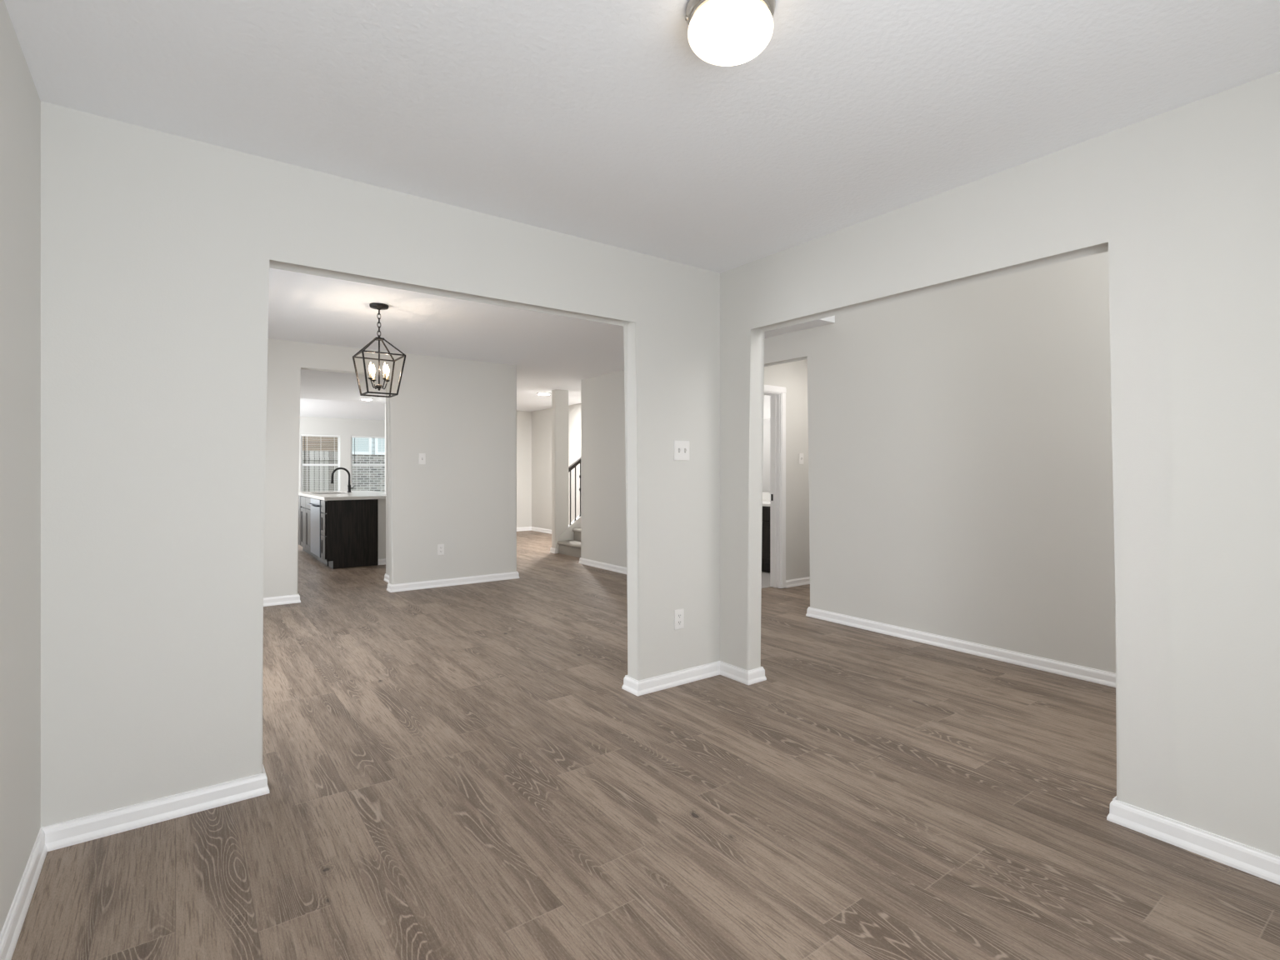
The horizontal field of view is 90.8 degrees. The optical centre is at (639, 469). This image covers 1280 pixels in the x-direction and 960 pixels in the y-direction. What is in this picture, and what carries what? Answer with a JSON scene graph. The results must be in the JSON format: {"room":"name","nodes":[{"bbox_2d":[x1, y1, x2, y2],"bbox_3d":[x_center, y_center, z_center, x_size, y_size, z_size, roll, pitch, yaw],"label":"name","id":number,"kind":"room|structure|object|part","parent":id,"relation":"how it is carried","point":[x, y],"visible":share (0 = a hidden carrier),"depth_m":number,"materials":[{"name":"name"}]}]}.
{"room":"empty living room","nodes":[
{"label":"empty living room","id":0,"kind":"room"},
{"bbox_2d":[0,0,40,934],"bbox_3d":[-5.387,0.020,6.620,0.117,2.440,17.950,0,0,-36],"label":"wall","id":1,"kind":"structure","parent":0,"point":[20,102],"depth_m":1.78,"materials":[{"name":"white paint"}]},
{"bbox_2d":[0,594,300,959],"bbox_3d":[-1.640,1.201,2.725,1.298,0.076,7.234,0,0,-36],"label":"baseboard","id":2,"kind":"structure","parent":1,"relation":"attached to","point":[64,834],"depth_m":2.15,"materials":[{"name":"white paint"}]},
{"bbox_2d":[298,416,384,491],"bbox_3d":[-8.026,-0.040,15.898,6.870,2.560,0.120,0,0,-36],"label":"wall","id":3,"kind":"structure","parent":0,"point":[345,427],"depth_m":16.15,"materials":[{"name":"white paint"}]},
{"bbox_2d":[300,435,339,491],"bbox_3d":[-8.027,-0.113,15.857,0.980,1.545,0.145,0,0,-36],"label":"window","id":4,"kind":"structure","parent":3,"relation":"in","point":[338,439],"depth_m":16.00,"materials":[{"name":"white paint"}]},
{"bbox_2d":[300,434,339,491],"bbox_3d":[-8.018,-0.133,15.845,0.892,1.501,0.054,0,0,-36],"label":"window blind","id":5,"kind":"object","parent":4,"relation":"attached to","point":[307,435],"visible":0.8,"depth_m":15.77,"materials":[{"name":"white plastic"}]},
{"bbox_2d":[350,437,384,490],"bbox_3d":[-7.101,-0.113,16.539,0.980,1.545,0.145,0,0,-36],"label":"window","id":6,"kind":"structure","parent":3,"relation":"in","point":[352,464],"depth_m":16.31,"materials":[{"name":"white paint"}]},
{"bbox_2d":[350,435,384,489],"bbox_3d":[-7.092,-0.133,16.527,0.892,1.501,0.054,0,0,-36],"label":"window blind","id":7,"kind":"object","parent":6,"relation":"attached to","point":[354,437],"visible":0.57,"depth_m":16.48,"materials":[{"name":"white plastic"}]},
{"bbox_2d":[300,398,384,419],"bbox_3d":[-6.365,-1.380,13.643,6.870,0.120,5.780,0,0,-36],"label":"ceiling","id":8,"kind":"structure","parent":0,"point":[308,407],"depth_m":13.78,"materials":[{"name":"white paint"}]},
{"bbox_2d":[40,100,719,827],"bbox_3d":[-0.718,0.020,3.030,3.143,2.440,0.114,0,0,-36],"label":"wall","id":9,"kind":"structure","parent":0,"point":[158,249],"depth_m":2.30,"materials":[{"name":"white paint"}]},
{"bbox_2d":[674,608,684,629],"bbox_3d":[0.227,0.863,3.649,0.070,0.115,0.009,0,0,-36],"label":"power outlet","id":10,"kind":"object","parent":9,"relation":"attached to","point":[678,613],"visible":1,"depth_m":3.64,"materials":[{"name":"white plastic"}]},
{"bbox_2d":[674,440,689,460],"bbox_3d":[0.246,-0.113,3.657,0.116,0.115,0.019,0,0,-36],"label":"light switch","id":11,"kind":"object","parent":9,"relation":"attached to","point":[681,447],"visible":1,"depth_m":3.66,"materials":[{"name":"white plastic"}]},
{"bbox_2d":[621,660,766,696],"bbox_3d":[0.322,1.201,3.649,0.770,0.076,0.386,0,0,-36],"label":"baseboard","id":12,"kind":"structure","parent":9,"relation":"attached to","point":[650,685],"depth_m":3.66,"materials":[{"name":"white paint"}]},
{"bbox_2d":[378,499,385,559],"bbox_3d":[-4.064,0.809,9.203,0.120,0.862,2.320,0,0,-36],"label":"wall","id":13,"kind":"structure","parent":0,"point":[382,502],"depth_m":8.27,"materials":[{"name":"white paint"}]},
{"bbox_2d":[385,381,389,574],"bbox_3d":[-2.624,0.020,6.864,0.115,2.440,0.635,0,0,-36],"label":"wall","id":14,"kind":"structure","parent":0,"point":[387,443],"depth_m":7.03,"materials":[{"name":"white paint"}]},
{"bbox_2d":[263,338,516,597],"bbox_3d":[-2.851,0.020,6.231,3.505,2.440,0.115,0,0,-36],"label":"wall","id":15,"kind":"structure","parent":0,"point":[460,413],"depth_m":6.62,"materials":[{"name":"white paint"}]},
{"bbox_2d":[419,453,425,464],"bbox_3d":[-2.268,-0.117,6.577,0.070,0.115,0.019,0,0,-36],"label":"light switch","id":16,"kind":"object","parent":15,"relation":"attached to","point":[422,456],"visible":1,"depth_m":6.58,"materials":[{"name":"white plastic"}]},
{"bbox_2d":[437,544,444,554],"bbox_3d":[-2.113,0.845,6.697,0.070,0.115,0.009,0,0,-36],"label":"power outlet","id":17,"kind":"object","parent":15,"relation":"attached to","point":[440,547],"visible":1,"depth_m":6.69,"materials":[{"name":"white plastic"}]},
{"bbox_2d":[385,403,531,527],"bbox_3d":[-3.363,0.020,12.190,2.968,2.440,0.120,0,0,-36],"label":"wall","id":18,"kind":"structure","parent":0,"point":[523,417],"depth_m":12.85,"materials":[{"name":"white paint"}]},
{"bbox_2d":[531,403,580,529],"bbox_3d":[-0.833,0.020,11.160,0.115,2.440,4.540,0,0,-36],"label":"wall","id":19,"kind":"structure","parent":0,"point":[541,419],"depth_m":12.42,"materials":[{"name":"white paint"}]},
{"bbox_2d":[551,389,568,548],"bbox_3d":[-1.204,0.020,9.493,0.230,2.440,0.115,0,0,-36],"label":"wall","id":20,"kind":"structure","parent":0,"point":[559,397],"depth_m":9.43,"materials":[{"name":"white paint"}]},
{"bbox_2d":[550,547,557,553],"bbox_3d":[-1.211,1.201,9.487,0.248,0.076,0.152,0,0,-36],"label":"baseboard","id":21,"kind":"structure","parent":20,"relation":"attached to","point":[552,550],"depth_m":9.39,"materials":[{"name":"white paint"}]},
{"bbox_2d":[4,0,1279,411],"bbox_3d":[-0.963,-1.260,6.308,6.870,0.120,12.440,0,0,-36],"label":"ceiling","id":22,"kind":"structure","parent":0,"point":[599,121],"depth_m":2.06,"materials":[{"name":"white paint"}]},
{"bbox_2d":[352,302,405,397],"bbox_3d":[-1.898,-0.871,4.588,0.300,0.657,0.301,0,0,-36],"label":"pendant lantern","id":23,"kind":"object","parent":22,"relation":"hanging from","point":[377,306],"visible":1,"depth_m":4.58,"materials":[{"name":"black metal"}]},
{"bbox_3d":[-2.014,-0.828,4.503,0.009,0.009,0.290,0,0,-36],"label":"rail","id":24,"kind":"part","parent":23,"relation":"part of","materials":[{"name":"black metal"}]},
{"bbox_3d":[-1.984,-0.828,4.705,0.290,0.009,0.009,0,0,-36],"label":"rail","id":25,"kind":"part","parent":23,"relation":"part of","materials":[{"name":"black metal"}]},
{"bbox_3d":[-1.957,-0.548,4.669,0.200,0.010,0.010,0,0,-36],"label":"rail","id":26,"kind":"part","parent":23,"relation":"part of","materials":[{"name":"black metal"}]},
{"bbox_3d":[-1.898,-0.961,4.588,0.060,0.032,0.060,0,0,-36],"label":"plate","id":27,"kind":"part","parent":23,"relation":"part of","materials":[{"name":"black metal"}]},
{"bbox_3d":[-1.898,-0.781,4.588,0.011,0.332,0.010,0,0,-36],"label":"stem","id":28,"kind":"part","parent":23,"relation":"part of","materials":[{"name":"black metal"}]},
{"bbox_3d":[-1.838,-0.548,4.508,0.200,0.010,0.010,0,0,-36],"label":"rail","id":29,"kind":"part","parent":23,"relation":"part of","materials":[{"name":"black metal"}]},
{"bbox_3d":[-1.812,-0.828,4.472,0.290,0.009,0.009,0,0,-36],"label":"rail","id":30,"kind":"part","parent":23,"relation":"part of","materials":[{"name":"black metal"}]},
{"bbox_2d":[536,392,550,394],"bbox_3d":[-1.506,-1.188,9.870,0.210,0.025,0.210,0,0,-36],"label":"recessed light","id":31,"kind":"object","parent":22,"relation":"in","point":[538,393],"visible":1,"depth_m":9.80,"materials":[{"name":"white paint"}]},
{"bbox_2d":[685,0,775,65],"bbox_3d":[0.235,-1.141,1.638,0.230,0.117,0.231,0,0,-36],"label":"ceiling light","id":32,"kind":"object","parent":22,"relation":"attached to","point":[721,32],"visible":1,"depth_m":1.59,"materials":[{"name":"white glass"}]},
{"bbox_2d":[11,530,1279,959],"bbox_3d":[-2.677,1.288,8.635,6.870,0.104,18.220,0,0,-36],"label":"floor","id":33,"kind":"structure","parent":0,"point":[464,772],"depth_m":2.25,"materials":[{"name":"brown wood"}]},
{"bbox_2d":[298,495,307,552],"bbox_3d":[-4.926,0.809,9.745,0.625,0.862,0.415,0,0,-36],"label":"base cabinet","id":34,"kind":"object","parent":33,"relation":"on","point":[299,497],"visible":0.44,"depth_m":9.52,"materials":[{"name":"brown wood"}]},
{"bbox_3d":[-5.168,0.752,9.564,0.020,0.725,0.388,0,0,-36],"label":"door","id":35,"kind":"part","parent":34,"relation":"part of","materials":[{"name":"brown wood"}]},
{"bbox_2d":[300,495,317,559],"bbox_3d":[-4.533,0.809,9.211,0.625,0.862,0.900,0,0,-36],"label":"base cabinet","id":36,"kind":"object","parent":33,"relation":"on","point":[306,509],"visible":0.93,"depth_m":9.04,"materials":[{"name":"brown wood"}]},
{"bbox_3d":[-4.907,0.465,9.210,0.020,0.150,0.434,0,0,-36],"label":"false drawer","id":37,"kind":"part","parent":36,"relation":"part of","materials":[{"name":"grey wood"}]},
{"bbox_3d":[-4.907,0.835,9.210,0.020,0.560,0.434,0,0,-36],"label":"door","id":38,"kind":"part","parent":36,"relation":"part of","materials":[{"name":"brown wood"}]},
{"bbox_3d":[-4.645,0.465,8.854,0.020,0.150,0.434,0,0,-36],"label":"false drawer","id":39,"kind":"part","parent":36,"relation":"part of","materials":[{"name":"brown wood"}]},
{"bbox_3d":[-4.645,0.835,8.854,0.020,0.560,0.434,0,0,-36],"label":"door","id":40,"kind":"part","parent":36,"relation":"part of","materials":[{"name":"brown wood"}]},
{"bbox_2d":[298,490,385,500],"bbox_3d":[-4.187,0.358,9.096,1.075,0.040,2.405,0,0,-36],"label":"countertop","id":41,"kind":"structure","parent":36,"relation":"on","point":[331,495],"depth_m":8.51,"materials":[{"name":"white stone"}]},
{"bbox_2d":[330,467,354,492],"bbox_3d":[-4.497,0.149,9.539,0.328,0.378,0.065,0,0,-36],"label":"kitchen faucet","id":42,"kind":"object","parent":41,"relation":"on","point":[349,487],"visible":1,"depth_m":9.56,"materials":[{"name":"black metal"}]},
{"bbox_3d":[-4.518,0.099,9.526,0.269,0.278,0.031,0,0,-36],"label":"spout","id":43,"kind":"part","parent":42,"relation":"part of","materials":[{"name":"black metal"}]},
{"bbox_2d":[347,485,351,492],"bbox_3d":[-4.423,0.282,9.597,0.060,0.112,0.060,0,0,-36],"label":"faucet","id":44,"kind":"object","parent":42,"relation":"on","point":[349,487],"depth_m":9.58,"materials":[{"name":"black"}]},
{"bbox_2d":[307,498,328,565],"bbox_3d":[-4.093,0.810,8.538,0.646,0.860,0.691,0,0,-36],"label":"dishwasher","id":45,"kind":"object","parent":33,"relation":"on","point":[315,504],"visible":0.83,"depth_m":8.30,"materials":[{"name":"silver metal"}]},
{"bbox_3d":[-4.304,0.755,8.383,0.027,0.740,0.689,0,0,-36],"label":"door","id":46,"kind":"part","parent":45,"relation":"part of","materials":[{"name":"silver metal"}]},
{"bbox_3d":[-4.039,1.190,8.579,0.510,0.100,0.691,0,0,-36],"label":"kick plate","id":47,"kind":"part","parent":45,"relation":"part of","materials":[{"name":"black"}]},
{"bbox_2d":[320,499,378,569],"bbox_3d":[-3.756,0.809,8.157,0.625,0.862,0.310,0,0,-36],"label":"base cabinet","id":48,"kind":"object","parent":33,"relation":"on","point":[349,528],"visible":1,"depth_m":8.02,"materials":[{"name":"brown wood"}]},
{"bbox_3d":[-4.003,0.975,7.981,0.020,0.280,0.290,0,0,-36],"label":"drawer","id":49,"kind":"part","parent":48,"relation":"part of","materials":[{"name":"brown wood"}]},
{"bbox_3d":[-4.003,0.688,7.981,0.020,0.275,0.290,0,0,-36],"label":"drawer","id":50,"kind":"part","parent":48,"relation":"part of","materials":[{"name":"brown wood"}]},
{"bbox_3d":[-4.003,0.465,7.981,0.020,0.150,0.290,0,0,-36],"label":"drawer","id":51,"kind":"part","parent":48,"relation":"part of","materials":[{"name":"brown wood"}]},
{"bbox_2d":[557,516,580,557],"bbox_3d":[-0.391,0.654,9.346,1.315,1.171,1.085,0,0,-36],"label":"staircase","id":52,"kind":"structure","parent":33,"relation":"on","point":[569,541],"depth_m":9.39,"materials":[{"name":"grey carpet"}]},
{"bbox_2d":[761,492,769,572],"bbox_3d":[1.634,0.768,7.817,0.553,0.936,1.450,0,0,-36],"label":"bathroom vanity","id":53,"kind":"object","parent":33,"relation":"on","point":[766,510],"depth_m":7.55,"materials":[{"name":"brown wood"}]},
{"bbox_3d":[1.528,0.866,7.521,0.020,0.490,0.330,0,0,-36],"label":"door","id":54,"kind":"part","parent":53,"relation":"part of","materials":[{"name":"brown wood"}]},
{"bbox_3d":[1.634,0.367,7.817,0.553,0.135,1.450,0,0,-36],"label":"vanity top","id":55,"kind":"part","parent":53,"relation":"part of","materials":[{"name":"white stone"}]},
{"bbox_3d":[1.528,0.526,7.521,0.020,0.150,0.330,0,0,-36],"label":"drawer","id":56,"kind":"part","parent":53,"relation":"part of","materials":[{"name":"brown wood"}]},
{"bbox_2d":[762,395,769,493],"bbox_3d":[1.969,0.020,7.930,0.115,2.440,3.755,0,0,-36],"label":"wall","id":57,"kind":"structure","parent":0,"point":[766,398],"depth_m":8.26,"materials":[{"name":"white paint"}]},
{"bbox_2d":[762,419,769,491],"bbox_3d":[1.835,-0.190,8.008,0.008,0.940,1.320,0,0,-36],"label":"wall mirror","id":58,"kind":"object","parent":57,"relation":"attached to","point":[766,463],"visible":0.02,"depth_m":8.25,"materials":[{"name":"clear glass"}]},
{"bbox_2d":[762,492,769,500],"bbox_3d":[1.848,0.350,7.974,0.023,0.101,1.450,0,0,-36],"label":"backsplash","id":59,"kind":"structure","parent":57,"relation":"attached to","point":[766,497],"depth_m":8.23,"materials":[{"name":"white tile"}]},
{"bbox_2d":[764,359,809,579],"bbox_3d":[1.630,0.020,6.792,1.780,2.440,0.115,0,0,-36],"label":"wall","id":60,"kind":"structure","parent":0,"point":[792,376],"depth_m":6.75,"materials":[{"name":"white paint"}]},
{"bbox_2d":[764,385,786,588],"bbox_3d":[1.201,0.183,6.476,0.714,2.106,0.163,0,0,-36],"label":"door frame","id":61,"kind":"structure","parent":60,"relation":"in","point":[777,394],"depth_m":6.61,"materials":[{"name":"white paint"}]},
{"bbox_3d":[1.417,0.215,6.722,0.075,2.041,0.024,0,0,-36],"label":"casing","id":62,"kind":"part","parent":61,"relation":"part of","materials":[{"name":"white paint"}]},
{"bbox_3d":[1.242,-0.833,6.420,0.714,0.075,0.024,0,0,-36],"label":"head casing","id":63,"kind":"part","parent":61,"relation":"part of","materials":[{"name":"white paint"}]},
{"bbox_3d":[1.500,0.215,6.610,0.075,2.041,0.024,0,0,-36],"label":"casing","id":64,"kind":"part","parent":61,"relation":"part of","materials":[{"name":"white paint"}]},
{"bbox_2d":[785,576,809,588],"bbox_3d":[1.956,1.201,6.349,1.780,0.076,0.985,0,0,-36],"label":"baseboard","id":65,"kind":"structure","parent":60,"relation":"attached to","point":[802,581],"depth_m":6.75,"materials":[{"name":"white paint"}]},
{"bbox_2d":[799,453,803,464],"bbox_3d":[1.742,-0.122,6.792,0.070,0.115,0.019,0,0,-36],"label":"light switch","id":66,"kind":"object","parent":60,"relation":"attached to","point":[801,455],"visible":1,"depth_m":6.79,"materials":[{"name":"white plastic"}]},
{"bbox_2d":[580,251,1115,673],"bbox_3d":[1.530,-0.710,5.325,0.120,3.900,7.660,0,0,-36],"label":"wall","id":67,"kind":"structure","parent":0,"point":[961,482],"depth_m":4.32,"materials":[{"name":"white paint"}]},
{"bbox_2d":[805,606,1115,687],"bbox_3d":[2.629,1.201,3.817,0.138,0.076,3.928,0,0,-36],"label":"baseboard","id":68,"kind":"structure","parent":67,"relation":"attached to","point":[1107,678],"depth_m":4.22,"materials":[{"name":"white paint"}]},
{"bbox_2d":[720,70,1279,856],"bbox_3d":[1.501,-0.710,2.569,0.116,3.900,3.258,0,0,-36],"label":"wall","id":69,"kind":"structure","parent":0,"point":[1183,202],"depth_m":2.13,"materials":[{"name":"white paint"}]},
{"bbox_2d":[1106,795,1279,884],"bbox_3d":[2.091,1.201,1.768,0.153,0.076,1.268,0,0,-36],"label":"baseboard","id":70,"kind":"structure","parent":69,"relation":"attached to","point":[1248,859],"depth_m":2.04,"materials":[{"name":"white paint"}]},
{"bbox_3d":[-0.662,0.676,9.891,1.114,1.127,0.110,0,0,-36],"label":"wall","id":71,"kind":"structure","parent":0,"visible":0},
{"bbox_2d":[568,457,580,526],"bbox_3d":[-0.666,0.051,9.896,1.114,1.726,0.121,0,0,-36],"label":"stair railing","id":72,"kind":"object","parent":71,"relation":"on","point":[577,462],"visible":0.2,"depth_m":9.64,"materials":[{"name":"white paint"}]},
{"bbox_3d":[-0.662,-0.381,9.891,1.114,0.862,0.060,0,0,-36],"label":"handrail","id":73,"kind":"part","parent":72,"relation":"part of","materials":[{"name":"black"}]},
{"bbox_3d":[-2.998,0.020,9.289,0.115,2.440,4.985,0,0,-36],"label":"wall","id":74,"kind":"structure","parent":0,"visible":0},
{"bbox_2d":[378,526,626,592],"bbox_3d":[-1.706,1.201,8.760,4.138,0.076,7.368,0,0,-36],"label":"baseboard","id":75,"kind":"structure","parent":74,"relation":"attached to","point":[497,577],"depth_m":6.98,"materials":[{"name":"white paint"}]},
{"label":"outside","id":76,"kind":"structure","parent":0,"visible":0},
{"bbox_3d":[-14.962,1.540,37.180,60.000,0.100,42.380,0,0,-36],"label":"ground","id":77,"kind":"structure","parent":76,"visible":0},
{"bbox_2d":[302,450,337,491],"bbox_3d":[-11.272,0.445,19.015,4.400,2.090,0.090,0,0,-36],"label":"wooden fence","id":78,"kind":"object","parent":77,"relation":"on","point":[327,484],"visible":0.02,"depth_m":19.89,"materials":[{"name":"white wood"}]},
{"bbox_3d":[-11.260,-0.355,18.999,4.400,0.090,0.050,0,0,-36],"label":"fence rail","id":79,"kind":"part","parent":78,"relation":"part of","materials":[{"name":"white wood"}]},
{"bbox_2d":[302,435,337,450],"bbox_3d":[-15.772,-1.810,20.674,9.720,6.600,7.000,0,0,-36],"label":"neighbor house","id":80,"kind":"structure","parent":77,"relation":"on","point":[332,443],"depth_m":20.80,"materials":[{"name":"beige"}]},
{"bbox_2d":[352,437,384,492],"bbox_3d":[-7.972,-1.810,26.171,9.200,6.600,8.000,0,0,-36],"label":"neighbor house","id":81,"kind":"structure","parent":77,"relation":"on","point":[377,479],"depth_m":21.02,"materials":[{"name":"grey brick"}]},
{"bbox_3d":[-9.268,-1.160,20.857,0.550,1.120,0.020,0,0,-36],"label":"pane","id":82,"kind":"part","parent":81,"relation":"part of","materials":[{"name":"clear glass"}]},
{"bbox_3d":[-8.592,-1.160,21.355,0.550,1.120,0.020,0,0,-36],"label":"pane","id":83,"kind":"part","parent":81,"relation":"part of","materials":[{"name":"clear glass"}]}
]}

